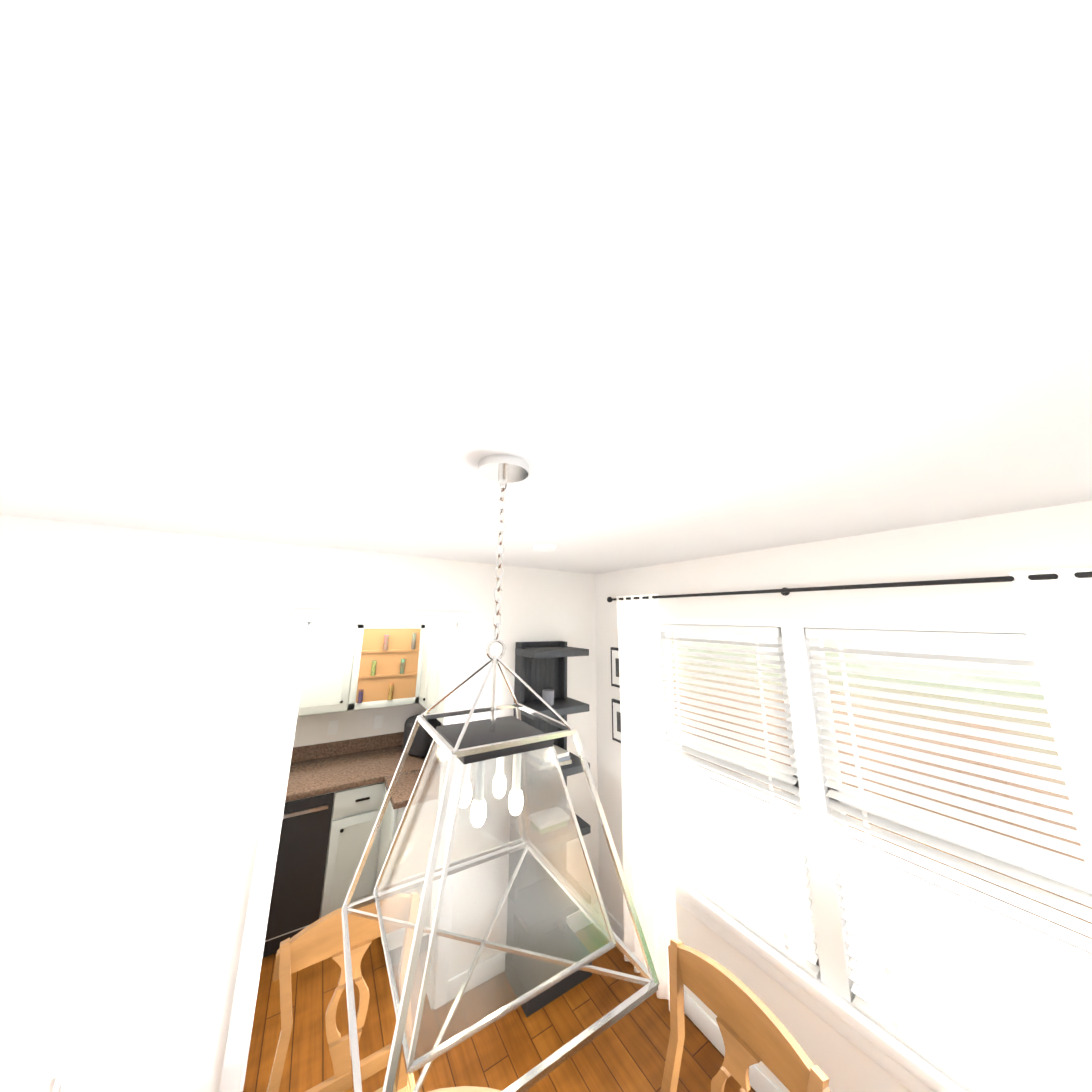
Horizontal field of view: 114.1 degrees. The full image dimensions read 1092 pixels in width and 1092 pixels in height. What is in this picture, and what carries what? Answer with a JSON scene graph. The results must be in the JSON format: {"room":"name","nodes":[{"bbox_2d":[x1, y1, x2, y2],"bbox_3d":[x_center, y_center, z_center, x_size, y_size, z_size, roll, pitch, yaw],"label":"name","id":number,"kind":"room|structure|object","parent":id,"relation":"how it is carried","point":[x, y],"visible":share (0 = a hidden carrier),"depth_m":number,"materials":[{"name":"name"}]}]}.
{"room":"dining room","nodes":[
{"label":"dining room","id":0,"kind":"room"},
{"bbox_2d":[243,924,755,1091],"bbox_3d":[-0.124,2.003,-0.783,4.620,0.100,11.200,8,-13,-31],"label":"floor","id":1,"kind":"structure","parent":0,"point":[627,1052],"depth_m":1.78,"materials":[{"name":"brown wood"}]},
{"bbox_2d":[263,792,338,957],"bbox_3d":[-1.816,2.148,2.504,0.440,0.875,0.617,8,-13,-31],"label":"dishwasher","id":2,"kind":"object","parent":1,"relation":"on","point":[336,792],"depth_m":2.29,"materials":[{"name":"black paint"}]},
{"bbox_2d":[285,744,440,803],"bbox_3d":[-1.789,1.700,2.598,2.240,0.040,0.632,8,-13,-31],"label":"countertop","id":3,"kind":"structure","parent":2,"relation":"on","point":[307,778],"depth_m":2.67,"materials":[{"name":"brown stone"}]},
{"bbox_2d":[267,892,419,1091],"bbox_3d":[-0.594,1.806,1.031,0.470,0.997,0.539,8,-13,-31],"label":"dining chair","id":4,"kind":"object","parent":1,"relation":"on","point":[319,940],"visible":0.73,"depth_m":1.24,"materials":[{"name":"brown wood"}]},
{"bbox_2d":[323,784,382,916],"bbox_3d":[-1.478,2.195,2.709,0.356,0.875,0.617,8,-13,-31],"label":"base cabinet","id":5,"kind":"object","parent":1,"relation":"on","point":[356,809],"depth_m":2.45,"materials":[{"name":"white paint"}]},
{"bbox_2d":[383,764,439,811],"bbox_3d":[-0.814,1.709,2.567,0.613,0.040,0.445,8,-13,-31],"label":"countertop","id":6,"kind":"structure","parent":5,"relation":"on","point":[406,782],"depth_m":2.45,"materials":[{"name":"brown stone"}]},
{"bbox_2d":[399,714,441,763],"bbox_3d":[-1.071,1.631,3.065,0.297,0.300,0.301,8,-13,-31],"label":"coffee maker","id":7,"kind":"object","parent":6,"relation":"on","point":[422,741],"depth_m":2.95,"materials":[{"name":"black plastic"}]},
{"bbox_2d":[371,788,437,965],"bbox_3d":[-0.832,2.164,2.507,0.598,0.875,0.450,8,-13,-31],"label":"base cabinet","id":8,"kind":"object","parent":1,"relation":"on","point":[389,825],"depth_m":2.28,"materials":[{"name":"white paint"}]},
{"bbox_2d":[428,1086,501,1091],"bbox_3d":[-0.222,1.806,0.416,1.070,0.759,1.070,8,-13,-31],"label":"dining table","id":9,"kind":"object","parent":1,"relation":"on","point":[468,1089],"visible":1,"depth_m":1.00,"materials":[{"name":"brown wood"}]},
{"bbox_2d":[505,641,591,1016],"bbox_3d":[0.021,1.611,2.296,0.440,1.900,0.298,8,-13,-31],"label":"shelf","id":10,"kind":"object","parent":1,"relation":"on","point":[541,669],"visible":0.5,"depth_m":2.25,"materials":[{"name":"grey"}]},
{"bbox_2d":[660,938,830,1091],"bbox_3d":[0.357,1.784,0.845,0.539,0.997,0.470,8,-13,-31],"label":"dining chair","id":11,"kind":"object","parent":1,"relation":"on","point":[753,1029],"visible":1,"depth_m":1.05,"materials":[{"name":"brown wood"}]},
{"bbox_2d":[0,501,1091,1091],"bbox_3d":[-0.104,0.758,-0.530,4.620,2.440,11.200,8,-13,-31],"label":"wall","id":12,"kind":"structure","parent":0,"point":[154,729],"depth_m":1.53,"materials":[{"name":"paint"}]},
{"bbox_2d":[297,624,366,716],"bbox_3d":[-1.827,0.967,2.880,0.530,0.698,0.359,8,-13,-31],"label":"upper cabinet","id":13,"kind":"object","parent":12,"relation":"attached to","point":[333,668],"depth_m":2.79,"materials":[{"name":"white paint"}]},
{"bbox_2d":[291,732,398,763],"bbox_3d":[-1.950,1.679,2.869,2.240,0.105,0.017,8,-13,-31],"label":"backsplash","id":14,"kind":"structure","parent":12,"relation":"attached to","point":[309,752],"depth_m":3.00,"materials":[{"name":"brown stone"}]},
{"bbox_2d":[359,624,418,709],"bbox_3d":[-1.407,1.025,3.134,0.562,0.698,0.359,8,-13,-31],"label":"upper cabinet","id":15,"kind":"object","parent":12,"relation":"attached to","point":[390,652],"depth_m":3.00,"materials":[{"name":"white paint"}]},
{"bbox_2d":[415,625,430,714],"bbox_3d":[-0.908,1.029,3.116,0.368,0.698,0.280,8,-13,-31],"label":"upper cabinet","id":16,"kind":"object","parent":12,"relation":"attached to","point":[424,630],"depth_m":3.09,"materials":[{"name":"white paint"}]},
{"bbox_2d":[423,625,438,719],"bbox_3d":[-0.745,0.985,2.886,0.338,0.698,0.290,8,-13,-31],"label":"upper cabinet","id":17,"kind":"object","parent":12,"relation":"attached to","point":[433,652],"depth_m":2.84,"materials":[{"name":"white paint"}]},
{"bbox_2d":[431,625,449,727],"bbox_3d":[-0.582,0.935,2.627,0.338,0.698,0.330,8,-13,-31],"label":"upper cabinet","id":18,"kind":"object","parent":12,"relation":"attached to","point":[444,630],"depth_m":2.63,"materials":[{"name":"white paint"}]},
{"bbox_2d":[610,647,619,687],"bbox_3d":[0.550,0.893,2.590,0.026,0.280,0.210,8,-13,-31],"label":"picture","id":19,"kind":"object","parent":12,"relation":"attached to","point":[615,677],"depth_m":2.63,"materials":[{"name":"black paint"}]},
{"bbox_2d":[612,699,620,742],"bbox_3d":[0.545,1.256,2.517,0.026,0.280,0.210,8,-13,-31],"label":"picture","id":20,"kind":"object","parent":12,"relation":"attached to","point":[616,713],"depth_m":2.56,"materials":[{"name":"black paint"}]},
{"bbox_2d":[607,568,1091,1010],"bbox_3d":[1.117,1.280,1.495,0.098,2.212,2.424,8,-13,-31],"label":"curtains","id":21,"kind":"object","parent":12,"relation":"attached to","point":[1055,606],"visible":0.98,"depth_m":2.01,"materials":[{"name":"white fabric"}]},
{"bbox_2d":[660,624,1091,1091],"bbox_3d":[1.185,1.096,1.574,0.046,1.430,1.630,8,-13,-31],"label":"window blinds","id":22,"kind":"object","parent":12,"relation":"attached to","point":[957,997],"visible":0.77,"depth_m":1.29,"materials":[{"name":"white plastic"}]},
{"bbox_2d":[0,0,1091,573],"bbox_3d":[-0.088,-0.280,-0.319,4.620,0.520,11.200,8,-13,-31],"label":"ceiling","id":23,"kind":"structure","parent":0,"point":[642,282],"depth_m":0.38,"materials":[{"name":"white paint"}]},
{"bbox_2d":[341,454,659,1091],"bbox_3d":[-0.113,0.284,0.779,0.459,0.990,0.459,8,-13,-31],"label":"pendant light","id":24,"kind":"object","parent":23,"relation":"hanging from","point":[478,743],"visible":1,"depth_m":0.64,"materials":[{"name":"silver metal"}]},
{"bbox_2d":[532,544,556,551],"bbox_3d":[-0.009,0.011,1.856,0.130,0.022,0.130,8,-13,-31],"label":"ceiling vent","id":25,"kind":"object","parent":23,"relation":"in","point":[544,547],"visible":1,"depth_m":1.82,"materials":[{"name":"white"}]},
{"label":"outside","id":26,"kind":"structure","parent":0,"visible":0},
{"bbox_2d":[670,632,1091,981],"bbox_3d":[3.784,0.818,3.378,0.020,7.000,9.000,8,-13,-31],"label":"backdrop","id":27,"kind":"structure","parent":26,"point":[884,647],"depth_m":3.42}
]}

